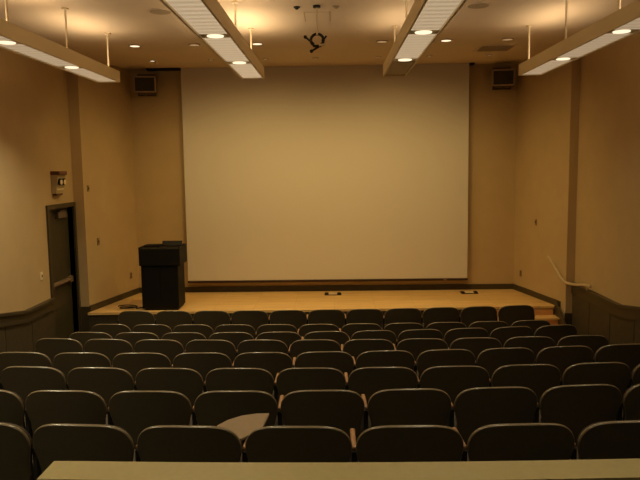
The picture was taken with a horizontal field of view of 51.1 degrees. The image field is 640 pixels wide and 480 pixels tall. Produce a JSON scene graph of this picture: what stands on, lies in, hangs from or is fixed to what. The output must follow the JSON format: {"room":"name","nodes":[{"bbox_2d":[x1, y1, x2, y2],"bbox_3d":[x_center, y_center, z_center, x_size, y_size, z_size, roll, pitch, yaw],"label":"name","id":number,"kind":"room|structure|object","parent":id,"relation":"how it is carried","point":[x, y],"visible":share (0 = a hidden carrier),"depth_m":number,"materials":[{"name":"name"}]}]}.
{"room":"lecture hall","nodes":[
{"label":"lecture hall","id":0,"kind":"room"},
{"bbox_2d":[0,48,78,331],"bbox_3d":[-4.383,0.065,4.454,0.150,4.760,13.870,-1,6,1],"label":"wall","id":1,"kind":"structure","parent":0,"point":[34,109],"depth_m":9.70,"materials":[{"name":"paint"}]},
{"bbox_2d":[0,311,54,352],"bbox_3d":[-4.287,1.325,4.026,0.030,2.345,12.750,-1,6,1],"label":"wainscoting","id":2,"kind":"structure","parent":1,"relation":"attached to","point":[19,337],"depth_m":9.50,"materials":[{"name":"brown wood"}]},
{"bbox_2d":[0,298,55,351],"bbox_3d":[-4.265,1.305,4.023,0.075,2.385,12.750,-1,6,1],"label":"trim","id":3,"kind":"structure","parent":1,"relation":"attached to","point":[30,314],"depth_m":9.49,"materials":[{"name":"brown wood"}]},
{"bbox_2d":[50,171,66,195],"bbox_3d":[-4.123,-0.898,10.597,0.140,0.380,0.320,-1,6,1],"label":"emergency light","id":4,"kind":"object","parent":1,"relation":"attached to","point":[58,180],"visible":1,"depth_m":10.48,"materials":[{"name":"beige plastic"}]},
{"bbox_2d":[50,207,73,338],"bbox_3d":[-4.238,0.609,10.924,0.120,2.256,0.974,-1,6,1],"label":"door","id":5,"kind":"structure","parent":1,"relation":"in","point":[62,277],"depth_m":11.03,"materials":[{"name":"brown wood"}]},
{"bbox_2d":[45,202,81,337],"bbox_3d":[-4.234,0.578,10.921,0.190,2.340,1.120,-1,6,1],"label":"trim","id":6,"kind":"structure","parent":1,"relation":"attached to","point":[72,205],"depth_m":11.30,"materials":[{"name":"brown wood"}]},
{"bbox_2d":[67,61,138,306],"bbox_3d":[-3.963,-0.783,12.201,0.690,4.760,1.730,-1,6,1],"label":"wall","id":7,"kind":"structure","parent":0,"point":[100,114],"depth_m":11.95,"materials":[{"name":"paint"}]},
{"bbox_2d":[90,287,139,311],"bbox_3d":[-3.762,1.087,12.399,0.020,0.105,1.767,1,6,13],"label":"baseboard","id":8,"kind":"structure","parent":7,"relation":"attached to","point":[109,301],"depth_m":12.30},
{"bbox_2d":[0,0,634,69],"bbox_3d":[-0.126,-2.525,5.010,9.000,0.150,16.100,-1,6,1],"label":"ceiling","id":9,"kind":"structure","parent":0,"point":[354,28],"depth_m":9.18,"materials":[{"name":"paint"}]},
{"bbox_2d":[0,0,119,82],"bbox_3d":[-3.169,-2.087,4.966,0.333,0.625,9.601,-1,6,1],"label":"hanging light","id":10,"kind":"object","parent":9,"relation":"hanging from","point":[16,39],"visible":1,"depth_m":7.66,"materials":[{"name":"beige paint"}]},
{"bbox_2d":[160,0,263,78],"bbox_3d":[-1.055,-2.104,4.852,0.326,0.625,9.459,-1,6,1],"label":"hanging light","id":11,"kind":"object","parent":9,"relation":"hanging from","point":[208,20],"visible":1,"depth_m":6.50,"materials":[{"name":"beige paint"}]},
{"bbox_2d":[383,0,466,76],"bbox_3d":[0.965,-2.128,4.810,0.326,0.625,9.459,-1,6,1],"label":"hanging light","id":12,"kind":"object","parent":9,"relation":"hanging from","point":[425,20],"visible":1,"depth_m":6.58,"materials":[{"name":"beige paint"}]},
{"bbox_2d":[473,44,518,51],"bbox_3d":[2.862,-3.129,10.938,0.600,0.012,0.600,-1,6,1],"label":"ceiling vent","id":13,"kind":"object","parent":9,"relation":"in","point":[482,48],"visible":1,"depth_m":10.91,"materials":[{"name":"metal"}]},
{"bbox_2d":[519,0,639,75],"bbox_3d":[2.922,-2.159,4.840,0.333,0.625,9.601,-1,6,1],"label":"hanging light","id":14,"kind":"object","parent":9,"relation":"hanging from","point":[623,23],"visible":1,"depth_m":7.29,"materials":[{"name":"beige paint"}]},
{"bbox_2d":[88,289,553,314],"bbox_3d":[0.087,1.119,12.279,8.080,0.040,1.830,-1,6,1],"label":"stage","id":15,"kind":"structure","parent":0,"point":[383,300],"depth_m":12.17,"materials":[{"name":"brown wood"}]},
{"bbox_2d":[138,243,186,309],"bbox_3d":[-2.735,0.642,11.754,0.710,1.100,0.560,-1,6,1],"label":"lectern","id":16,"kind":"object","parent":15,"relation":"on","point":[162,267],"visible":0.91,"depth_m":11.51,"materials":[{"name":"black laminate"}]},
{"bbox_2d":[89,308,553,331],"bbox_3d":[0.061,1.422,11.553,8.054,0.405,0.070,-1,6,0],"label":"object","id":17,"kind":"structure","parent":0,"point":[94,320],"depth_m":11.50,"materials":[{"name":"brown wood"}]},
{"bbox_2d":[130,63,516,286],"bbox_3d":[0.109,-0.932,13.051,8.900,4.760,0.150,-1,6,1],"label":"wall","id":18,"kind":"structure","parent":0,"point":[157,122],"depth_m":12.94,"materials":[{"name":"paint"}]},
{"bbox_2d":[133,74,156,95],"bbox_3d":[-3.290,-2.934,12.657,0.410,0.420,0.299,-1,6,-6],"label":"wall speaker","id":19,"kind":"object","parent":18,"relation":"attached to","point":[144,84],"visible":1,"depth_m":12.52,"materials":[{"name":"brown"}]},
{"bbox_2d":[135,78,154,90],"bbox_3d":[-3.276,-2.909,12.520,0.356,0.244,0.008,-1,6,-6],"label":"grille","id":20,"kind":"object","parent":19,"relation":"attached to","point":[141,84],"depth_m":12.52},
{"bbox_2d":[146,63,474,282],"bbox_3d":[-0.169,-1.232,12.843,6.160,4.109,0.190,-1,6,1],"label":"projection screen","id":21,"kind":"object","parent":18,"relation":"attached to","point":[334,173],"visible":1,"depth_m":12.79,"materials":[{"name":"beige fabric"}]},
{"bbox_2d":[140,284,512,292],"bbox_3d":[0.104,0.949,13.171,7.320,0.105,0.020,-1,6,1],"label":"baseboard","id":22,"kind":"structure","parent":18,"relation":"attached to","point":[427,286],"depth_m":13.15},
{"bbox_2d":[492,67,514,89],"bbox_3d":[3.410,-3.028,12.517,0.410,0.420,0.299,0,6,8],"label":"wall speaker","id":23,"kind":"object","parent":18,"relation":"attached to","point":[503,78],"visible":1,"depth_m":12.38,"materials":[{"name":"brown"}]},
{"bbox_2d":[494,70,513,84],"bbox_3d":[3.391,-3.003,12.380,0.356,0.244,0.008,0,6,8],"label":"grille","id":24,"kind":"object","parent":23,"relation":"attached to","point":[501,77],"depth_m":12.37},
{"bbox_2d":[513,58,580,317],"bbox_3d":[4.063,-0.868,11.950,0.650,4.760,1.900,-1,6,1],"label":"wall","id":25,"kind":"structure","parent":0,"point":[547,111],"depth_m":11.66,"materials":[{"name":"paint"}]},
{"bbox_2d":[513,284,560,306],"bbox_3d":[3.930,0.998,12.229,0.020,0.105,1.784,-2,6,-10],"label":"baseboard","id":26,"kind":"structure","parent":25,"relation":"attached to","point":[550,300],"depth_m":12.17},
{"bbox_2d":[575,32,639,306],"bbox_3d":[4.163,-0.026,4.192,0.150,4.760,13.700,-1,6,1],"label":"wall","id":27,"kind":"structure","parent":0,"point":[607,249],"depth_m":9.66,"materials":[{"name":"paint"}]},
{"bbox_2d":[570,282,639,343],"bbox_3d":[4.067,1.156,4.323,0.075,2.385,13.700,-1,6,1],"label":"trim","id":28,"kind":"structure","parent":27,"relation":"attached to","point":[615,308],"depth_m":9.68,"materials":[{"name":"brown wood"}]},
{"bbox_2d":[572,293,639,344],"bbox_3d":[4.089,1.175,4.325,0.030,2.345,13.700,-1,6,1],"label":"wainscoting","id":29,"kind":"structure","parent":27,"relation":"attached to","point":[621,329],"depth_m":9.95,"materials":[{"name":"brown wood"}]},
{"bbox_3d":[-0.067,1.765,5.425,8.800,1.450,16.000,-1,6,1],"label":"floor","id":30,"kind":"structure","parent":0,"visible":0},
{"bbox_2d":[0,390,25,429],"bbox_3d":[-2.220,1.344,4.690,0.572,0.800,0.560,0,6,5],"label":"chair","id":31,"kind":"object","parent":30,"relation":"on","point":[12,406],"visible":0.48,"depth_m":4.41,"materials":[{"name":"black plastic"}]},
{"bbox_2d":[0,422,33,479],"bbox_3d":[-1.774,1.316,3.798,0.572,0.800,0.560,0,6,7],"label":"chair","id":32,"kind":"object","parent":30,"relation":"on","point":[16,444],"visible":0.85,"depth_m":3.52,"materials":[{"name":"black plastic"}]},
{"bbox_2d":[0,352,51,375],"bbox_3d":[-2.758,1.399,6.478,0.572,0.800,0.560,0,6,4],"label":"chair","id":33,"kind":"object","parent":30,"relation":"on","point":[7,359],"visible":0.35,"depth_m":6.18,"materials":[{"name":"black plastic"}]},
{"bbox_2d":[1,366,66,409],"bbox_3d":[-2.293,1.373,5.636,0.572,0.800,0.560,0,6,6],"label":"chair","id":34,"kind":"object","parent":30,"relation":"on","point":[21,380],"visible":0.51,"depth_m":5.35,"materials":[{"name":"black plastic"}]},
{"bbox_2d":[35,338,83,366],"bbox_3d":[-2.831,1.432,7.563,0.572,0.800,0.560,0,6,7],"label":"chair","id":35,"kind":"object","parent":30,"relation":"on","point":[50,347],"visible":0.38,"depth_m":7.27,"materials":[{"name":"black plastic"}]},
{"bbox_2d":[25,390,107,440],"bbox_3d":[-1.664,1.341,4.646,0.572,0.800,0.560,0,6,4],"label":"chair","id":36,"kind":"object","parent":30,"relation":"on","point":[43,407],"visible":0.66,"depth_m":4.37,"materials":[{"name":"black plastic"}]},
{"bbox_2d":[52,352,110,388],"bbox_3d":[-2.201,1.398,6.445,0.572,0.800,0.560,0,6,3],"label":"chair","id":37,"kind":"object","parent":30,"relation":"on","point":[64,362],"visible":0.41,"depth_m":6.15,"materials":[{"name":"black plastic"}]},
{"bbox_2d":[32,423,135,479],"bbox_3d":[-1.221,1.311,3.734,0.572,0.800,0.560,0,6,6],"label":"chair","id":38,"kind":"object","parent":30,"relation":"on","point":[63,441],"visible":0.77,"depth_m":3.45,"materials":[{"name":"black plastic"}]},
{"bbox_2d":[69,332,112,346],"bbox_3d":[-2.712,1.452,8.208,0.572,0.800,0.560,0,6,4],"label":"chair","id":39,"kind":"object","parent":30,"relation":"on","point":[82,337],"visible":0.22,"depth_m":7.91,"materials":[{"name":"black plastic"}]},
{"bbox_2d":[67,367,133,410],"bbox_3d":[-1.739,1.370,5.582,0.572,0.800,0.560,0,6,5],"label":"chair","id":40,"kind":"object","parent":30,"relation":"on","point":[106,382],"visible":0.5,"depth_m":5.30,"materials":[{"name":"black plastic"}]},
{"bbox_2d":[84,339,132,366],"bbox_3d":[-2.276,1.431,7.503,0.572,0.800,0.560,0,6,6],"label":"chair","id":41,"kind":"object","parent":30,"relation":"on","point":[110,348],"visible":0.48,"depth_m":7.21,"materials":[{"name":"black plastic"}]},
{"bbox_2d":[91,324,130,338],"bbox_3d":[-2.779,1.482,9.196,0.572,0.800,0.560,0,6,4],"label":"chair","id":42,"kind":"object","parent":30,"relation":"on","point":[113,330],"visible":0.33,"depth_m":8.90,"materials":[{"name":"black plastic"}]},
{"bbox_2d":[118,311,154,331],"bbox_3d":[-2.694,1.402,10.098,0.572,0.800,0.560,0,6,4],"label":"chair","id":43,"kind":"object","parent":30,"relation":"on","point":[130,319],"visible":0.52,"depth_m":9.82,"materials":[{"name":"brown fabric"}]},
{"bbox_2d":[115,332,158,352],"bbox_3d":[-2.159,1.451,8.173,0.572,0.800,0.560,0,6,3],"label":"chair","id":44,"kind":"object","parent":30,"relation":"on","point":[132,338],"visible":0.3,"depth_m":7.87,"materials":[{"name":"black plastic"}]},
{"bbox_2d":[112,352,170,389],"bbox_3d":[-1.645,1.396,6.421,0.572,0.800,0.560,-1,6,2],"label":"chair","id":45,"kind":"object","parent":30,"relation":"on","point":[133,363],"visible":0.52,"depth_m":6.13,"materials":[{"name":"black plastic"}]},
{"bbox_2d":[107,391,191,448],"bbox_3d":[-1.107,1.337,4.614,0.572,0.800,0.560,-1,6,3],"label":"chair","id":46,"kind":"object","parent":30,"relation":"on","point":[134,412],"visible":0.63,"depth_m":4.34,"materials":[{"name":"black plastic"}]},
{"bbox_2d":[132,324,171,338],"bbox_3d":[-2.227,1.481,9.156,0.572,0.800,0.560,0,6,4],"label":"chair","id":47,"kind":"object","parent":30,"relation":"on","point":[159,330],"visible":0.27,"depth_m":8.86,"materials":[{"name":"black plastic"}]},
{"bbox_2d":[134,339,183,367],"bbox_3d":[-1.720,1.428,7.450,0.572,0.800,0.560,0,6,5],"label":"chair","id":48,"kind":"object","parent":30,"relation":"on","point":[171,349],"visible":0.44,"depth_m":7.16,"materials":[{"name":"black plastic"}]},
{"bbox_2d":[134,368,203,414],"bbox_3d":[-1.185,1.366,5.539,0.572,0.800,0.560,0,6,4],"label":"chair","id":49,"kind":"object","parent":30,"relation":"on","point":[188,382],"visible":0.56,"depth_m":5.26,"materials":[{"name":"black plastic"}]},
{"bbox_2d":[155,311,191,331],"bbox_3d":[-2.139,1.398,10.065,0.572,0.800,0.560,0,6,3],"label":"chair","id":50,"kind":"object","parent":30,"relation":"on","point":[172,319],"visible":0.53,"depth_m":9.78,"materials":[{"name":"black plastic"}]},
{"bbox_2d":[162,332,206,352],"bbox_3d":[-1.605,1.449,8.149,0.572,0.800,0.560,-1,6,2],"label":"chair","id":51,"kind":"object","parent":30,"relation":"on","point":[183,338],"visible":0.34,"depth_m":7.85,"materials":[{"name":"black plastic"}]},
{"bbox_2d":[173,324,213,339],"bbox_3d":[-1.674,1.479,9.122,0.572,0.800,0.560,0,6,3],"label":"chair","id":52,"kind":"object","parent":30,"relation":"on","point":[207,331],"visible":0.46,"depth_m":8.82,"materials":[{"name":"black plastic"}]},
{"bbox_2d":[135,413,268,461],"bbox_3d":[-0.626,1.305,3.683,0.652,0.800,0.560,0,6,4],"label":"chair","id":53,"kind":"object","parent":30,"relation":"on","point":[221,442],"visible":0.78,"depth_m":3.41,"materials":[{"name":"black plastic"}]},
{"bbox_2d":[172,352,231,389],"bbox_3d":[-1.087,1.392,6.405,0.572,0.800,0.560,-1,6,1],"label":"chair","id":54,"kind":"object","parent":30,"relation":"on","point":[203,363],"visible":0.42,"depth_m":6.12,"materials":[{"name":"black plastic"}]},
{"bbox_2d":[185,340,235,363],"bbox_3d":[-1.163,1.423,7.404,0.572,0.800,0.560,0,6,4],"label":"chair","id":55,"kind":"object","parent":30,"relation":"on","point":[226,347],"visible":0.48,"depth_m":7.11,"materials":[{"name":"black plastic"}]},
{"bbox_2d":[192,310,229,332],"bbox_3d":[-1.584,1.393,10.039,0.572,0.800,0.560,-1,6,2],"label":"chair","id":56,"kind":"object","parent":30,"relation":"on","point":[212,318],"visible":0.56,"depth_m":9.76,"materials":[{"name":"black plastic"}]},
{"bbox_2d":[209,332,253,357],"bbox_3d":[-1.051,1.445,8.137,0.572,0.800,0.560,-1,6,1],"label":"chair","id":57,"kind":"object","parent":30,"relation":"on","point":[236,338],"visible":0.2,"depth_m":7.84,"materials":[{"name":"black plastic"}]},
{"bbox_2d":[192,390,277,444],"bbox_3d":[-0.550,1.332,4.593,0.572,0.800,0.560,-1,6,2],"label":"chair","id":58,"kind":"object","parent":30,"relation":"on","point":[210,408],"visible":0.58,"depth_m":4.31,"materials":[{"name":"black plastic"}]},
{"bbox_2d":[215,324,255,339],"bbox_3d":[-1.121,1.475,9.094,0.572,0.800,0.560,-1,6,3],"label":"chair","id":59,"kind":"object","parent":30,"relation":"on","point":[249,329],"visible":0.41,"depth_m":8.80,"materials":[{"name":"black plastic"}]},
{"bbox_2d":[204,368,273,396],"bbox_3d":[-0.630,1.361,5.507,0.572,0.800,0.560,0,6,3],"label":"chair","id":60,"kind":"object","parent":30,"relation":"on","point":[219,379],"visible":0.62,"depth_m":5.22,"materials":[{"name":"black plastic"}]},
{"bbox_2d":[230,310,268,331],"bbox_3d":[-1.028,1.387,10.020,0.572,0.800,0.560,-1,6,1],"label":"chair","id":61,"kind":"object","parent":30,"relation":"on","point":[254,318],"visible":0.5,"depth_m":9.74,"materials":[{"name":"black plastic"}]},
{"bbox_2d":[236,340,287,356],"bbox_3d":[-0.605,1.418,7.366,0.572,0.800,0.560,0,6,4],"label":"chair","id":62,"kind":"object","parent":30,"relation":"on","point":[245,346],"visible":0.4,"depth_m":7.07,"materials":[{"name":"black plastic"}]},
{"bbox_2d":[232,352,292,389],"bbox_3d":[-0.530,1.387,6.397,0.572,0.800,0.560,-1,6,0],"label":"chair","id":63,"kind":"object","parent":30,"relation":"on","point":[274,363],"visible":0.37,"depth_m":6.11,"materials":[{"name":"black plastic"}]},
{"bbox_2d":[255,324,297,338],"bbox_3d":[-0.569,1.470,9.071,0.572,0.800,0.560,-1,6,2],"label":"chair","id":64,"kind":"object","parent":30,"relation":"on","point":[267,327],"visible":0.36,"depth_m":8.77,"materials":[{"name":"black plastic"}]},
{"bbox_2d":[255,332,301,349],"bbox_3d":[-0.496,1.441,8.137,0.572,0.800,0.560,-1,6,-1],"label":"chair","id":65,"kind":"object","parent":30,"relation":"on","point":[288,338],"visible":0.35,"depth_m":7.84,"materials":[{"name":"black plastic"}]},
{"bbox_2d":[268,310,306,330],"bbox_3d":[-0.472,1.381,10.010,0.572,0.800,0.560,-1,6,1],"label":"chair","id":66,"kind":"object","parent":30,"relation":"on","point":[297,318],"visible":0.56,"depth_m":9.73,"materials":[{"name":"black plastic"}]},
{"bbox_2d":[242,426,351,461],"bbox_3d":[-0.110,1.298,3.654,0.572,0.800,0.560,-1,6,2],"label":"chair","id":67,"kind":"object","parent":30,"relation":"on","point":[268,443],"visible":0.73,"depth_m":3.37,"materials":[{"name":"black plastic"}]},
{"bbox_2d":[274,367,345,415],"bbox_3d":[-0.074,1.355,5.485,0.572,0.800,0.560,-1,6,2],"label":"chair","id":68,"kind":"object","parent":30,"relation":"on","point":[288,380],"visible":0.54,"depth_m":5.20,"materials":[{"name":"black plastic"}]},
{"bbox_2d":[288,339,340,360],"bbox_3d":[-0.048,1.411,7.335,0.572,0.800,0.560,0,6,3],"label":"chair","id":69,"kind":"object","parent":30,"relation":"on","point":[296,348],"visible":0.38,"depth_m":7.04,"materials":[{"name":"black plastic"}]},
{"bbox_2d":[298,324,339,336],"bbox_3d":[-0.015,1.464,9.054,0.572,0.800,0.560,-1,6,1],"label":"chair","id":70,"kind":"object","parent":30,"relation":"on","point":[305,329],"visible":0.37,"depth_m":8.76,"materials":[{"name":"black plastic"}]},
{"bbox_2d":[278,390,364,441],"bbox_3d":[0.008,1.326,4.584,0.572,0.800,0.560,-1,6,0],"label":"chair","id":71,"kind":"object","parent":30,"relation":"on","point":[344,410],"visible":0.67,"depth_m":4.31,"materials":[{"name":"black plastic"}]},
{"bbox_2d":[293,351,353,377],"bbox_3d":[0.027,1.381,6.398,0.572,0.800,0.560,-1,6,-1],"label":"chair","id":72,"kind":"object","parent":30,"relation":"on","point":[342,361],"visible":0.48,"depth_m":6.11,"materials":[{"name":"black plastic"}]},
{"bbox_2d":[301,331,348,346],"bbox_3d":[0.058,1.435,8.148,0.572,0.800,0.560,-1,6,-2],"label":"chair","id":73,"kind":"object","parent":30,"relation":"on","point":[341,337],"visible":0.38,"depth_m":7.85,"materials":[{"name":"black plastic"}]},
{"bbox_2d":[306,309,344,328],"bbox_3d":[0.083,1.373,10.008,0.572,0.800,0.560,-1,6,0],"label":"chair","id":74,"kind":"object","parent":30,"relation":"on","point":[336,317],"visible":0.54,"depth_m":9.73,"materials":[{"name":"black fabric"}]},
{"bbox_2d":[36,458,639,479],"bbox_3d":[0.477,1.275,2.498,2.982,0.888,0.194,-1,6,0],"label":"table","id":75,"kind":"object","parent":30,"relation":"on","point":[592,469],"depth_m":2.44,"materials":[{"name":"beige laminate"}]},
{"bbox_2d":[339,323,381,339],"bbox_3d":[0.538,1.456,9.043,0.572,0.800,0.560,-1,6,1],"label":"chair","id":76,"kind":"object","parent":30,"relation":"on","point":[349,329],"visible":0.31,"depth_m":8.74,"materials":[{"name":"black plastic"}]},
{"bbox_2d":[344,309,382,327],"bbox_3d":[0.639,1.365,10.013,0.572,0.800,0.560,-1,6,-1],"label":"chair","id":77,"kind":"object","parent":30,"relation":"on","point":[375,316],"visible":0.52,"depth_m":9.74,"materials":[{"name":"black fabric"}]},
{"bbox_2d":[341,339,394,361],"bbox_3d":[0.511,1.403,7.311,0.572,0.800,0.560,-1,6,2],"label":"chair","id":78,"kind":"object","parent":30,"relation":"on","point":[355,347],"visible":0.39,"depth_m":7.02,"materials":[{"name":"black plastic"}]},
{"bbox_2d":[349,330,395,344],"bbox_3d":[0.612,1.429,8.170,0.572,0.800,0.560,-1,6,-3],"label":"chair","id":79,"kind":"object","parent":30,"relation":"on","point":[367,334],"visible":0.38,"depth_m":7.87,"materials":[{"name":"black plastic"}]},
{"bbox_2d":[344,367,417,414],"bbox_3d":[0.482,1.347,5.473,0.572,0.800,0.560,-1,6,1],"label":"chair","id":80,"kind":"object","parent":30,"relation":"on","point":[368,381],"visible":0.44,"depth_m":5.19,"materials":[{"name":"black plastic"}]},
{"bbox_2d":[352,350,414,370],"bbox_3d":[0.584,1.374,6.407,0.572,0.800,0.560,-1,6,-1],"label":"chair","id":81,"kind":"object","parent":30,"relation":"on","point":[382,358],"visible":0.43,"depth_m":6.12,"materials":[{"name":"black plastic"}]},
{"bbox_2d":[382,308,421,329],"bbox_3d":[1.195,1.355,10.027,0.572,0.800,0.560,-1,6,-2],"label":"chair","id":82,"kind":"object","parent":30,"relation":"on","point":[395,315],"visible":0.51,"depth_m":9.75,"materials":[{"name":"black plastic"}]},
{"bbox_2d":[384,323,423,341],"bbox_3d":[1.091,1.448,9.038,0.572,0.800,0.560,-1,6,0],"label":"chair","id":83,"kind":"object","parent":30,"relation":"on","point":[396,328],"visible":0.3,"depth_m":8.74,"materials":[{"name":"black plastic"}]},
{"bbox_2d":[361,388,450,431],"bbox_3d":[0.566,1.318,4.585,0.572,0.800,0.560,-1,6,-1],"label":"chair","id":84,"kind":"object","parent":30,"relation":"on","point":[417,406],"visible":0.59,"depth_m":4.31,"materials":[{"name":"black plastic"}]},
{"bbox_2d":[350,425,463,461],"bbox_3d":[0.446,1.291,3.639,0.572,0.800,0.560,-1,6,1],"label":"chair","id":85,"kind":"object","parent":30,"relation":"on","point":[385,443],"visible":0.78,"depth_m":3.36,"materials":[{"name":"black plastic"}]},
{"bbox_2d":[395,329,442,346],"bbox_3d":[1.165,1.421,8.204,0.572,0.800,0.560,-1,6,-4],"label":"chair","id":86,"kind":"object","parent":30,"relation":"on","point":[414,333],"visible":0.28,"depth_m":7.91,"materials":[{"name":"black plastic"}]},
{"bbox_2d":[393,338,447,370],"bbox_3d":[1.069,1.394,7.294,0.572,0.800,0.560,-1,6,1],"label":"chair","id":87,"kind":"object","parent":30,"relation":"on","point":[415,346],"visible":0.36,"depth_m":7.00,"materials":[{"name":"black plastic"}]},
{"bbox_2d":[420,307,459,328],"bbox_3d":[1.751,1.345,10.048,0.572,0.800,0.560,-1,6,-3],"label":"chair","id":88,"kind":"object","parent":30,"relation":"on","point":[434,314],"visible":0.58,"depth_m":9.77,"materials":[{"name":"black fabric"}]},
{"bbox_2d":[413,349,474,387],"bbox_3d":[1.141,1.366,6.424,0.572,0.800,0.560,-1,6,-2],"label":"chair","id":89,"kind":"object","parent":30,"relation":"on","point":[427,359],"visible":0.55,"depth_m":6.14,"materials":[{"name":"black plastic"}]},
{"bbox_2d":[426,322,466,338],"bbox_3d":[1.645,1.438,9.038,0.572,0.800,0.560,-1,6,0],"label":"chair","id":90,"kind":"object","parent":30,"relation":"on","point":[443,327],"visible":0.22,"depth_m":8.74,"materials":[{"name":"black plastic"}]},
{"bbox_2d":[417,366,489,411],"bbox_3d":[1.038,1.338,5.472,0.572,0.800,0.560,-1,6,0],"label":"chair","id":91,"kind":"object","parent":30,"relation":"on","point":[452,380],"visible":0.52,"depth_m":5.19,"materials":[{"name":"black plastic"}]},
{"bbox_2d":[443,328,488,348],"bbox_3d":[1.717,1.412,8.249,0.572,0.800,0.560,-1,6,-5],"label":"chair","id":92,"kind":"object","parent":30,"relation":"on","point":[451,335],"visible":0.33,"depth_m":7.95,"materials":[{"name":"black plastic"}]},
{"bbox_2d":[448,337,501,363],"bbox_3d":[1.627,1.384,7.284,0.572,0.800,0.560,-1,6,1],"label":"chair","id":93,"kind":"object","parent":30,"relation":"on","point":[476,345],"visible":0.3,"depth_m":6.99,"materials":[{"name":"black plastic"}]},
{"bbox_2d":[458,306,496,327],"bbox_3d":[2.306,1.334,10.077,0.572,0.800,0.560,-1,6,-3],"label":"chair","id":94,"kind":"object","parent":30,"relation":"on","point":[469,315],"visible":0.56,"depth_m":9.80,"materials":[{"name":"black fabric"}]},
{"bbox_2d":[468,321,508,336],"bbox_3d":[2.198,1.427,9.045,0.572,0.800,0.560,-1,6,-1],"label":"chair","id":95,"kind":"object","parent":30,"relation":"on","point":[489,326],"visible":0.28,"depth_m":8.74,"materials":[{"name":"black plastic"}]},
{"bbox_2d":[447,386,536,445],"bbox_3d":[1.123,1.310,4.598,0.572,0.800,0.560,-1,6,-2],"label":"chair","id":96,"kind":"object","parent":30,"relation":"on","point":[474,408],"visible":0.68,"depth_m":4.33,"materials":[{"name":"black plastic"}]},
{"bbox_2d":[474,347,534,386],"bbox_3d":[1.698,1.357,6.450,0.572,0.800,0.560,-1,6,-3],"label":"chair","id":97,"kind":"object","parent":30,"relation":"on","point":[491,359],"visible":0.38,"depth_m":6.17,"materials":[{"name":"black plastic"}]},
{"bbox_2d":[490,326,532,347],"bbox_3d":[2.269,1.403,8.305,0.572,0.800,0.560,-2,6,-6],"label":"chair","id":98,"kind":"object","parent":30,"relation":"on","point":[502,334],"visible":0.27,"depth_m":8.01,"materials":[{"name":"black plastic"}]},
{"bbox_2d":[452,423,574,461],"bbox_3d":[1.003,1.282,3.640,0.572,0.800,0.560,-1,6,-1],"label":"chair","id":99,"kind":"object","parent":30,"relation":"on","point":[505,441],"visible":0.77,"depth_m":3.36,"materials":[{"name":"black plastic"}]},
{"bbox_2d":[495,305,534,326],"bbox_3d":[2.874,1.322,10.115,0.600,0.800,0.560,-1,6,-4],"label":"chair","id":100,"kind":"object","parent":30,"relation":"on","point":[509,314],"visible":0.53,"depth_m":9.84,"materials":[{"name":"black fabric"}]},
{"bbox_2d":[488,364,560,409],"bbox_3d":[1.594,1.329,5.482,0.572,0.800,0.560,-1,6,-2],"label":"chair","id":101,"kind":"object","parent":30,"relation":"on","point":[538,378],"visible":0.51,"depth_m":5.20,"materials":[{"name":"black plastic"}]},
{"bbox_2d":[503,336,554,361],"bbox_3d":[2.186,1.372,7.282,0.572,0.800,0.560,-1,6,0],"label":"chair","id":102,"kind":"object","parent":30,"relation":"on","point":[536,344],"visible":0.35,"depth_m":6.99,"materials":[{"name":"black plastic"}]},
{"bbox_2d":[497,301,565,324],"bbox_3d":[3.318,1.344,11.230,1.439,0.540,0.560,-1,6,1],"label":"steps","id":103,"kind":"structure","parent":30,"relation":"on","point":[557,318],"depth_m":11.32,"materials":[{"name":"brown wood"}]},
{"bbox_2d":[534,324,576,345],"bbox_3d":[2.833,1.391,8.375,0.600,0.800,0.560,-2,6,-8],"label":"chair","id":104,"kind":"object","parent":30,"relation":"on","point":[555,332],"visible":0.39,"depth_m":8.08,"materials":[{"name":"black plastic"}]},
{"bbox_2d":[534,346,593,384],"bbox_3d":[2.254,1.346,6.484,0.572,0.800,0.560,-1,6,-4],"label":"chair","id":105,"kind":"object","parent":30,"relation":"on","point":[561,357],"visible":0.45,"depth_m":6.20,"materials":[{"name":"black plastic"}]},
{"bbox_2d":[532,384,621,446],"bbox_3d":[1.681,1.300,4.622,0.572,0.800,0.560,-1,6,-3],"label":"chair","id":106,"kind":"object","parent":30,"relation":"on","point":[575,407],"visible":0.6,"depth_m":4.35,"materials":[{"name":"black plastic"}]},
{"bbox_2d":[557,335,608,359],"bbox_3d":[2.759,1.359,7.287,0.600,0.800,0.560,-1,6,-1],"label":"chair","id":107,"kind":"object","parent":30,"relation":"on","point":[594,342],"visible":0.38,"depth_m":6.99,"materials":[{"name":"black plastic"}]},
{"bbox_2d":[559,362,630,397],"bbox_3d":[2.150,1.318,5.502,0.572,0.800,0.560,-1,6,-3],"label":"chair","id":108,"kind":"object","parent":30,"relation":"on","point":[617,374],"visible":0.45,"depth_m":5.22,"materials":[{"name":"black plastic"}]},
{"bbox_2d":[570,420,639,459],"bbox_3d":[1.559,1.273,3.657,0.572,0.800,0.560,-1,6,-3],"label":"chair","id":109,"kind":"object","parent":30,"relation":"on","point":[605,439],"visible":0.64,"depth_m":3.37,"materials":[{"name":"black plastic"}]},
{"bbox_2d":[593,344,639,372],"bbox_3d":[2.824,1.334,6.528,0.600,0.800,0.560,-1,6,-5],"label":"chair","id":110,"kind":"object","parent":30,"relation":"on","point":[628,354],"visible":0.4,"depth_m":6.24,"materials":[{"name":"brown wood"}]},
{"bbox_2d":[616,384,639,420],"bbox_3d":[2.237,1.290,4.657,0.572,0.800,0.560,-1,6,-4],"label":"chair","id":111,"kind":"object","parent":30,"relation":"on","point":[629,409],"visible":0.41,"depth_m":4.39,"materials":[{"name":"brown wood"}]},
{"bbox_2d":[622,384,637,419],"bbox_3d":[2.263,1.151,4.460,0.500,0.437,0.142,-1,6,-4],"label":"cushion","id":112,"kind":"object","parent":111,"relation":"on","point":[630,397],"depth_m":4.39,"materials":[{"name":"brown fabric"}]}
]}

